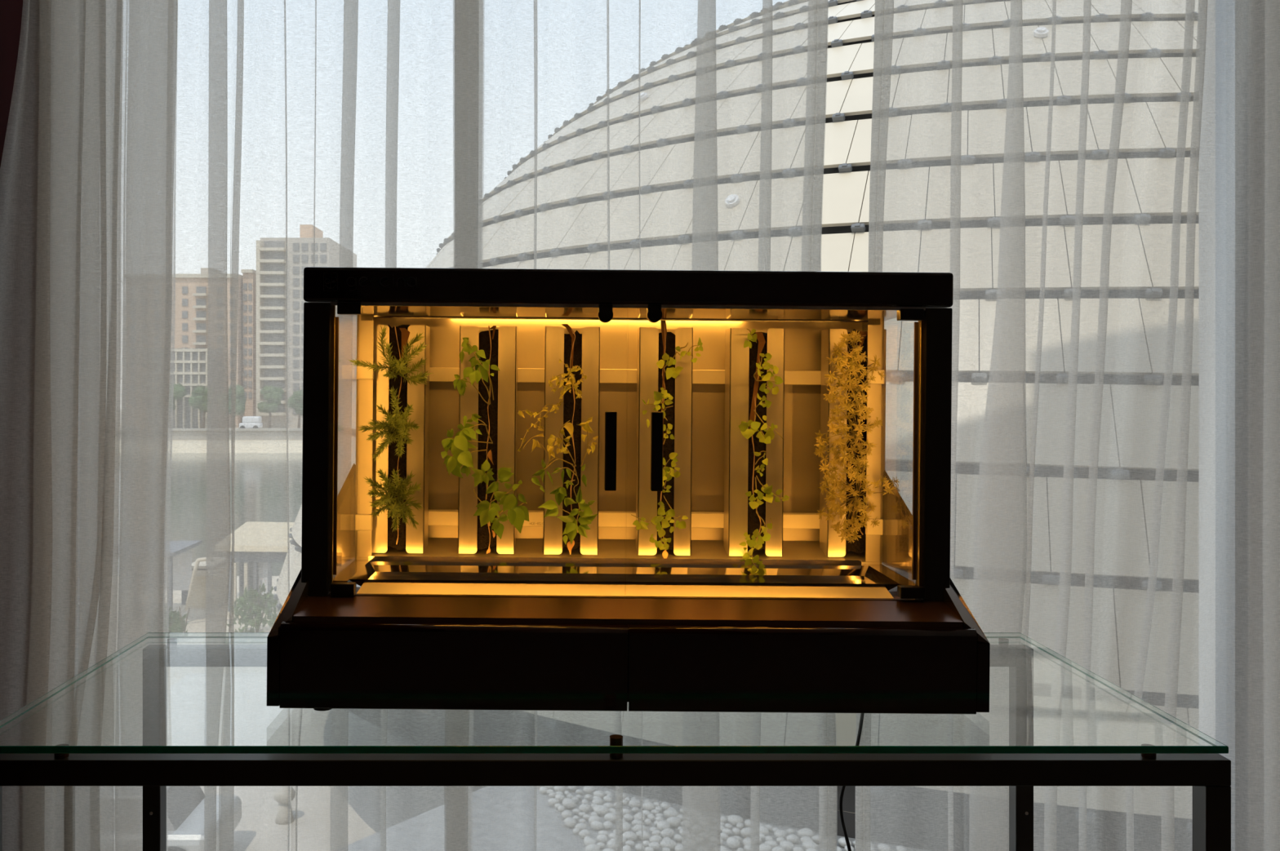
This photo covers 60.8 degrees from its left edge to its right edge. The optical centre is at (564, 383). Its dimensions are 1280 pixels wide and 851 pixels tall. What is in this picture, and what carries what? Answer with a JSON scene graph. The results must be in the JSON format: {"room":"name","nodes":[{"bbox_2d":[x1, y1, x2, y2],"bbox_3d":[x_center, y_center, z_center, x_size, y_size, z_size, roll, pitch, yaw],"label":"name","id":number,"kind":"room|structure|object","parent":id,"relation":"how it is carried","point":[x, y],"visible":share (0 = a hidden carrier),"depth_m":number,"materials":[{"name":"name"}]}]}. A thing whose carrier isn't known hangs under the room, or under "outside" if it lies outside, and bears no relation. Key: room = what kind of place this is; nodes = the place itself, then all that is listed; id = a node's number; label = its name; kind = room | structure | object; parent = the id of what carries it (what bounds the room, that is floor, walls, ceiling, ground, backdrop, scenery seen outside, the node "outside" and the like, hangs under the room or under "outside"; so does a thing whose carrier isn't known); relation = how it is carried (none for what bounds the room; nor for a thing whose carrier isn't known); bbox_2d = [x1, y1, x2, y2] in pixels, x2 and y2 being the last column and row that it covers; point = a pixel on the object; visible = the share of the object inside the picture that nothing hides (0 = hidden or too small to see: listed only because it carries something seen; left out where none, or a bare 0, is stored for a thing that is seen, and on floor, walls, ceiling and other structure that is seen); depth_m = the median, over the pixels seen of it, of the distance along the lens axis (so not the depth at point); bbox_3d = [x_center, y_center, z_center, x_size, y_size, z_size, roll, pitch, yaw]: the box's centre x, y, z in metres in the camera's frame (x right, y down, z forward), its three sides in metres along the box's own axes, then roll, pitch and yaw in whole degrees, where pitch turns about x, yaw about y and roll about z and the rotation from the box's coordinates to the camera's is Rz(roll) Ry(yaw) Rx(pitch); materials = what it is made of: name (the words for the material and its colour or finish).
{"room":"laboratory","nodes":[
{"label":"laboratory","id":0,"kind":"room"},
{"bbox_2d":[0,0,44,850],"bbox_3d":[-1.495,-0.215,-0.200,0.150,3.070,6.800,0,0,0],"label":"curtain","id":1,"kind":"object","parent":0,"point":[11,11],"depth_m":2.80,"materials":[{"name":"grey fabric"}]},
{"bbox_2d":[44,0,1279,850],"bbox_3d":[0.665,-0.215,3.080,4.170,3.070,0.240,0,0,0],"label":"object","id":2,"kind":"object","parent":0,"point":[1261,11],"depth_m":2.96,"materials":[{"name":"white fabric"}]},
{"bbox_2d":[63,0,1248,850],"bbox_3d":[0.248,-0.155,3.015,3.239,3.190,0.090,0,0,0],"label":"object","id":3,"kind":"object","parent":2,"relation":"in","point":[1231,3],"depth_m":2.98,"materials":[{"name":"fabric"}]},
{"bbox_3d":[0.665,1.380,-0.380,4.470,0.120,6.740,0,0,0],"label":"floor","id":4,"kind":"structure","parent":0,"visible":0},
{"bbox_2d":[0,632,1231,850],"bbox_3d":[0.052,0.942,2.092,2.008,0.753,0.785,0,0,0],"label":"glass table","id":5,"kind":"object","parent":4,"relation":"on","point":[154,766],"visible":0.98,"depth_m":1.72,"materials":[{"name":"glass"}]},
{"bbox_2d":[266,266,990,714],"bbox_3d":[0.108,0.179,2.125,1.239,0.789,0.550,1,0,0],"label":"terrarium","id":6,"kind":"object","parent":5,"relation":"on","point":[373,616],"visible":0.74,"depth_m":1.97,"materials":[{"name":"brown paint"}]},
{"bbox_2d":[357,386,420,462],"bbox_3d":[-0.340,0.078,2.126,0.121,0.150,0.184,0,0,-23],"label":"rosemary plant","id":7,"kind":"object","parent":6,"relation":"in","point":[399,424],"visible":1,"depth_m":2.13,"materials":[{"name":"green plant"}]},
{"bbox_2d":[348,324,432,385],"bbox_3d":[-0.334,-0.056,2.142,0.160,0.124,0.170,0,0,0],"label":"rosemary plant","id":8,"kind":"object","parent":6,"relation":"in","point":[399,366],"visible":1,"depth_m":2.14,"materials":[{"name":"green plant"}]},
{"bbox_2d":[363,468,424,531],"bbox_3d":[-0.332,0.227,2.134,0.116,0.134,0.185,0,0,0],"label":"rosemary plant","id":9,"kind":"object","parent":6,"relation":"in","point":[395,508],"visible":1,"depth_m":2.14,"materials":[{"name":"green plant"}]},
{"bbox_2d":[440,413,493,478],"bbox_3d":[-0.197,0.124,2.172,0.100,0.130,0.113,0,0,0],"label":"basil plant","id":10,"kind":"object","parent":6,"relation":"in","point":[460,446],"visible":1,"depth_m":2.15,"materials":[{"name":"green plant"}]},
{"bbox_2d":[453,337,499,405],"bbox_3d":[-0.175,-0.025,2.171,0.092,0.138,0.115,0,0,0],"label":"basil plant","id":11,"kind":"object","parent":6,"relation":"in","point":[481,371],"visible":1,"depth_m":2.18,"materials":[{"name":"green plant"}]},
{"bbox_2d":[471,450,528,554],"bbox_3d":[-0.132,0.241,2.174,0.119,0.214,0.109,0,0,0],"label":"basil plant","id":12,"kind":"object","parent":6,"relation":"on","point":[487,511],"visible":1,"depth_m":2.16,"materials":[{"name":"green plant"}]},
{"bbox_2d":[515,359,586,452],"bbox_3d":[-0.026,0.043,2.176,0.142,0.184,0.107,0,0,0],"label":"basil plant","id":13,"kind":"object","parent":6,"relation":"in","point":[571,380],"visible":1,"depth_m":2.16,"materials":[{"name":"green plant"}]},
{"bbox_2d":[522,416,598,469],"bbox_3d":[-0.009,0.119,2.171,0.151,0.110,0.117,0,0,0],"label":"basil plant","id":14,"kind":"object","parent":6,"relation":"in","point":[568,426],"visible":0.97,"depth_m":2.16,"materials":[{"name":"green plant"}]},
{"bbox_2d":[531,458,597,555],"bbox_3d":[-0.001,0.247,2.174,0.134,0.202,0.111,0,0,0],"label":"basil plant","id":15,"kind":"object","parent":6,"relation":"on","point":[586,518],"visible":1,"depth_m":2.16,"materials":[{"name":"green plant"}]},
{"bbox_2d":[349,561,899,591],"bbox_3d":[0.109,0.370,2.086,1.006,0.016,0.202,1,0,0],"label":"drip tray","id":16,"kind":"object","parent":6,"relation":"on","point":[370,575],"depth_m":2.12,"materials":[{"name":"metal"}]},
{"bbox_2d":[641,387,673,427],"bbox_3d":[0.186,0.048,2.175,0.065,0.080,0.106,0,0,0],"label":"plant","id":17,"kind":"object","parent":6,"relation":"in","point":[658,397],"visible":0.98,"depth_m":2.17,"materials":[{"name":"green plant"}]},
{"bbox_2d":[631,496,688,558],"bbox_3d":[0.189,0.291,2.170,0.114,0.137,0.119,0,0,0],"label":"plant","id":18,"kind":"object","parent":6,"relation":"on","point":[655,521],"visible":1,"depth_m":2.16,"materials":[{"name":"green plant"}]},
{"bbox_2d":[662,423,680,493],"bbox_3d":[0.211,0.149,2.173,0.040,0.139,0.108,0,0,8],"label":"plant","id":19,"kind":"object","parent":6,"relation":"in","point":[668,473],"visible":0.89,"depth_m":2.18,"materials":[{"name":"green plant"}]},
{"bbox_2d":[656,337,702,379],"bbox_3d":[0.230,-0.050,2.174,0.096,0.084,0.110,0,0,0],"label":"plant","id":20,"kind":"object","parent":6,"relation":"in","point":[673,372],"visible":1,"depth_m":2.15,"materials":[{"name":"green plant"}]},
{"bbox_2d":[743,328,756,348],"bbox_3d":[0.378,-0.090,2.185,0.023,0.040,0.092,0,0,17],"label":"ivy plant","id":21,"kind":"object","parent":6,"relation":"in","point":[751,337],"visible":1,"depth_m":2.15,"materials":[{"name":"green plant"}]},
{"bbox_2d":[738,507,772,570],"bbox_3d":[0.384,0.310,2.179,0.072,0.135,0.099,0,0,0],"label":"ivy plant","id":22,"kind":"object","parent":6,"relation":"in","point":[757,545],"visible":0.96,"depth_m":2.17,"materials":[{"name":"green plant"}]},
{"bbox_2d":[753,450,768,476],"bbox_3d":[0.390,0.159,2.177,0.028,0.049,0.104,0,0,7],"label":"ivy plant","id":23,"kind":"object","parent":6,"relation":"in","point":[765,461],"visible":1,"depth_m":2.15,"materials":[{"name":"green plant"}]},
{"bbox_2d":[738,409,783,444],"bbox_3d":[0.395,0.087,2.175,0.085,0.069,0.103,0,0,22],"label":"ivy plant","id":24,"kind":"object","parent":6,"relation":"in","point":[747,433],"visible":1,"depth_m":2.15,"materials":[{"name":"green plant"}]},
{"bbox_2d":[745,475,789,509],"bbox_3d":[0.403,0.220,2.164,0.080,0.063,0.111,0,0,24],"label":"ivy plant","id":25,"kind":"object","parent":6,"relation":"in","point":[767,490],"visible":1,"depth_m":2.16,"materials":[{"name":"green plant"}]},
{"bbox_2d":[753,352,783,408],"bbox_3d":[0.407,-0.006,2.177,0.060,0.113,0.104,0,0,0],"label":"ivy plant","id":26,"kind":"object","parent":6,"relation":"in","point":[766,366],"visible":1,"depth_m":2.17,"materials":[{"name":"green plant"}]},
{"bbox_2d":[813,399,883,466],"bbox_3d":[0.566,0.098,2.172,0.138,0.138,0.109,0,0,0],"label":"plant","id":27,"kind":"object","parent":6,"relation":"in","point":[858,411],"visible":0.98,"depth_m":2.15,"materials":[{"name":"plant"}]},
{"bbox_2d":[822,329,885,404],"bbox_3d":[0.568,-0.029,2.160,0.130,0.153,0.095,0,0,-27],"label":"plant","id":28,"kind":"object","parent":6,"relation":"in","point":[841,365],"visible":1,"depth_m":2.15,"materials":[{"name":"yellow plant"}]},
{"bbox_2d":[816,456,900,543],"bbox_3d":[0.590,0.231,2.170,0.181,0.177,0.113,0,0,0],"label":"plant","id":29,"kind":"object","parent":6,"relation":"in","point":[836,485],"visible":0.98,"depth_m":2.15,"materials":[{"name":"yellow plant"}]},
{"bbox_2d":[839,713,864,850],"bbox_3d":[0.678,0.900,2.528,0.069,0.689,0.062,0,0,0],"label":"power cable","id":30,"kind":"object","parent":5,"relation":"hanging from","point":[860,726],"visible":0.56,"depth_m":2.55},
{"label":"outside","id":31,"kind":"structure","parent":0,"visible":0},
{"bbox_2d":[157,440,302,453],"bbox_3d":[-50.000,7.900,136.000,700.000,1.400,6.000,0,0,0],"label":"embankment","id":32,"kind":"object","parent":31,"point":[193,441],"depth_m":134.14,"materials":[{"name":"grey concrete"}]},
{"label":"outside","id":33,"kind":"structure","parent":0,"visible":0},
{"bbox_3d":[-50.000,7.050,196.500,700.000,1.900,113.000,0,0,0],"label":"ground","id":34,"kind":"structure","parent":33,"visible":0},
{"bbox_2d":[161,383,186,412],"bbox_3d":[-51.613,2.930,142.809,3.690,6.362,3.698,0,0,0],"label":"tree","id":35,"kind":"object","parent":34,"relation":"on","point":[183,395],"visible":0.09,"depth_m":142.37,"materials":[{"name":"green plant"}]},
{"bbox_2d":[124,267,242,426],"bbox_3d":[-53.618,-5.272,157.750,15.884,22.744,13.300,0,0,0],"label":"apartment building","id":36,"kind":"structure","parent":34,"relation":"on","point":[197,281],"depth_m":152.00,"materials":[{"name":"beige brick"}]},
{"bbox_2d":[152,348,216,428],"bbox_3d":[-52.122,0.678,148.250,8.468,10.845,5.500,0,0,0],"label":"office building","id":37,"kind":"structure","parent":34,"relation":"on","point":[202,350],"depth_m":146.00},
{"bbox_2d":[188,387,207,426],"bbox_3d":[-47.680,3.129,142.648,3.407,5.962,3.020,0,0,0],"label":"tree","id":38,"kind":"object","parent":34,"relation":"on","point":[198,390],"visible":0.14,"depth_m":141.89,"materials":[{"name":"green plant"}]},
{"bbox_2d":[216,385,244,416],"bbox_3d":[-44.112,3.073,144.154,4.255,6.078,3.499,0,0,0],"label":"tree","id":39,"kind":"object","parent":34,"relation":"on","point":[229,389],"visible":0.15,"depth_m":143.04,"materials":[{"name":"green plant"}]},
{"bbox_2d":[240,269,256,416],"bbox_3d":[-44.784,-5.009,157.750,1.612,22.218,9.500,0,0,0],"label":"apartment building","id":40,"kind":"structure","parent":34,"relation":"on","point":[251,353],"depth_m":153.49,"materials":[{"name":"beige brick"}]},
{"bbox_2d":[240,416,262,428],"bbox_3d":[-40.807,5.169,141.150,2.700,1.838,1.700,0,0,0],"label":"van","id":41,"kind":"object","parent":34,"relation":"on","point":[245,416],"visible":0.14,"depth_m":140.44,"materials":[{"name":"white metal"}]},
{"bbox_2d":[258,384,284,428],"bbox_3d":[-39.255,3.109,144.326,3.681,6.005,3.285,0,0,0],"label":"tree","id":42,"kind":"object","parent":34,"relation":"on","point":[275,397],"visible":0.19,"depth_m":143.91,"materials":[{"name":"green plant"}]},
{"bbox_2d":[287,390,302,426],"bbox_3d":[-34.978,3.367,142.703,3.243,5.491,3.258,0,0,0],"label":"tree","id":43,"kind":"object","parent":34,"relation":"on","point":[296,394],"visible":0.15,"depth_m":141.85,"materials":[{"name":"green plant"}]},
{"bbox_2d":[256,224,356,427],"bbox_3d":[-37.425,-8.312,159.200,9.750,28.825,21.600,0,0,0],"label":"apartment building","id":44,"kind":"structure","parent":34,"relation":"on","point":[303,233],"depth_m":149.90,"materials":[{"name":"beige concrete"}]},
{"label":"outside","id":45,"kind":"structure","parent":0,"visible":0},
{"bbox_2d":[115,453,302,576],"bbox_3d":[-50.000,8.600,87.250,700.000,0.200,95.500,0,0,0],"label":"river","id":46,"kind":"structure","parent":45,"point":[198,473],"depth_m":83.64,"materials":[{"name":"liquid"}]},
{"bbox_3d":[0.665,-1.850,-0.275,4.470,0.200,6.950,0,0,0],"label":"ceiling","id":47,"kind":"structure","parent":0,"visible":0},
{"bbox_2d":[40,0,177,850],"bbox_3d":[-1.171,-0.246,2.795,0.355,3.117,0.032,0,0,0],"label":"window pane","id":48,"kind":"object","parent":47,"relation":"hanging from","point":[54,15],"visible":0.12,"depth_m":2.78,"materials":[{"name":"clear glass"}]},
{"bbox_2d":[0,0,484,850],"bbox_3d":[-0.863,-0.246,2.720,1.336,3.117,0.049,0,0,0],"label":"window pane","id":49,"kind":"object","parent":47,"relation":"hanging from","point":[102,592],"visible":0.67,"depth_m":2.72,"materials":[{"name":"clear glass"}]},
{"bbox_2d":[444,0,837,850],"bbox_3d":[0.187,-0.246,2.675,0.968,3.117,0.054,0,0,0],"label":"window pane","id":50,"kind":"object","parent":47,"relation":"hanging from","point":[705,830],"visible":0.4,"depth_m":2.67,"materials":[{"name":"clear glass"}]},
{"bbox_2d":[855,0,1279,850],"bbox_3d":[1.357,-0.246,2.721,1.260,3.117,0.058,0,0,0],"label":"window pane","id":51,"kind":"object","parent":47,"relation":"hanging from","point":[1011,467],"visible":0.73,"depth_m":2.72,"materials":[{"name":"clear glass"}]},
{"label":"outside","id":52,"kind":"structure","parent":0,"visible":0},
{"bbox_2d":[104,576,280,725],"bbox_3d":[-5.000,7.250,21.350,130.000,0.500,36.300,0,0,0],"label":"ground","id":53,"kind":"structure","parent":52,"point":[260,630],"depth_m":30.92,"materials":[{"name":"grey concrete"}]},
{"bbox_2d":[118,540,202,612],"bbox_3d":[-12.348,5.910,32.200,2.394,2.180,2.400,0,0,0],"label":"shelter","id":54,"kind":"object","parent":53,"relation":"on","point":[183,557],"visible":0.04,"depth_m":33.10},
{"bbox_2d":[164,607,187,636],"bbox_3d":[-10.768,6.482,29.453,1.140,1.054,1.138,0,0,0],"label":"bush","id":55,"kind":"object","parent":53,"relation":"on","point":[165,607],"visible":0.05,"depth_m":29.44,"materials":[{"name":"green plant"}]},
{"bbox_2d":[185,557,204,608],"bbox_3d":[-10.571,5.766,31.159,1.134,1.629,0.296,0,0,27],"label":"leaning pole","id":56,"kind":"object","parent":53,"relation":"on","point":[202,557],"visible":0.19,"depth_m":31.28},
{"bbox_2d":[181,561,222,607],"bbox_3d":[-11.560,6.348,34.725,1.156,1.305,1.750,0,0,0],"label":"bush","id":57,"kind":"object","parent":53,"relation":"on","point":[197,592],"visible":0.09,"depth_m":34.00,"materials":[{"name":"green plant"}]},
{"bbox_2d":[225,626,266,644],"bbox_3d":[-8.095,6.590,27.458,1.261,0.839,1.264,0,0,0],"label":"bush","id":58,"kind":"object","parent":53,"relation":"on","point":[264,640],"visible":0.04,"depth_m":27.42,"materials":[{"name":"green plant"}]},
{"bbox_2d":[226,584,278,635],"bbox_3d":[-8.631,6.309,30.517,1.451,1.396,1.480,0,0,31],"label":"bush","id":59,"kind":"object","parent":53,"relation":"on","point":[272,588],"visible":0.18,"depth_m":30.35,"materials":[{"name":"green plant"}]},
{"bbox_2d":[219,521,293,617],"bbox_3d":[-9.141,5.705,33.560,2.646,2.590,2.320,0,0,0],"label":"pavilion","id":60,"kind":"object","parent":53,"relation":"on","point":[249,537],"visible":0.09,"depth_m":32.90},
{"bbox_2d":[126,673,487,850],"bbox_3d":[-3.000,6.963,17.750,12.000,0.065,16.500,0,0,0],"label":"terrace","id":61,"kind":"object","parent":53,"relation":"on","point":[186,686],"visible":0.11,"depth_m":18.62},
{"bbox_2d":[101,786,241,850],"bbox_3d":[-6.029,6.328,15.615,2.350,1.196,1.670,0,0,0],"label":"parked car","id":62,"kind":"object","parent":61,"relation":"on","point":[187,788],"visible":0.06,"depth_m":15.34,"materials":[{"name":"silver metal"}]},
{"bbox_2d":[274,787,295,825],"bbox_3d":[-4.438,6.655,17.200,0.340,0.550,0.340,0,0,0],"label":"bowl planter","id":63,"kind":"object","parent":61,"relation":"on","point":[280,788],"visible":0.27,"depth_m":17.10,"materials":[{"name":"ceramic"}]},
{"bbox_2d":[274,787,295,803],"bbox_3d":[-4.438,6.510,17.200,0.340,0.260,0.340,0,0,0],"label":"bowl","id":64,"kind":"object","parent":63,"relation":"on","point":[280,789],"depth_m":17.09,"materials":[{"name":"ceramic"}]},
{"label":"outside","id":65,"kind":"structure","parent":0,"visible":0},
{"bbox_2d":[347,786,933,850],"bbox_3d":[10.028,5.714,9.918,25.268,3.172,8.918,0,0,-8],"label":"ground","id":66,"kind":"structure","parent":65,"point":[842,845],"depth_m":10.26,"materials":[{"name":"white gravel"}]},
{"bbox_2d":[274,0,1199,850],"bbox_3d":[8.210,-1.356,22.536,27.446,12.767,27.453,0,0,0],"label":"domed building","id":67,"kind":"structure","parent":66,"relation":"on","point":[851,32],"depth_m":12.34,"materials":[{"name":"beige stone"}]},
{"bbox_2d":[724,194,738,206],"bbox_3d":[2.067,-2.260,13.404,0.170,0.164,0.147,0,0,34],"label":"dome lamp","id":68,"kind":"object","parent":67,"relation":"attached to","point":[731,194],"depth_m":13.36,"materials":[{"name":"white plastic"}]},
{"bbox_2d":[1033,27,1048,37],"bbox_3d":[6.063,-4.471,13.829,0.175,0.152,0.162,0,0,0],"label":"dome lamp","id":69,"kind":"object","parent":67,"relation":"attached to","point":[1037,28],"depth_m":13.78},
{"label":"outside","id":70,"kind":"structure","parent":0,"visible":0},
{"bbox_2d":[119,428,302,439],"bbox_3d":[-50.000,7.175,139.350,700.000,2.850,1.500,0,0,0],"label":"wall","id":71,"kind":"structure","parent":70,"point":[173,438],"depth_m":139.01,"materials":[{"name":"grey concrete"}]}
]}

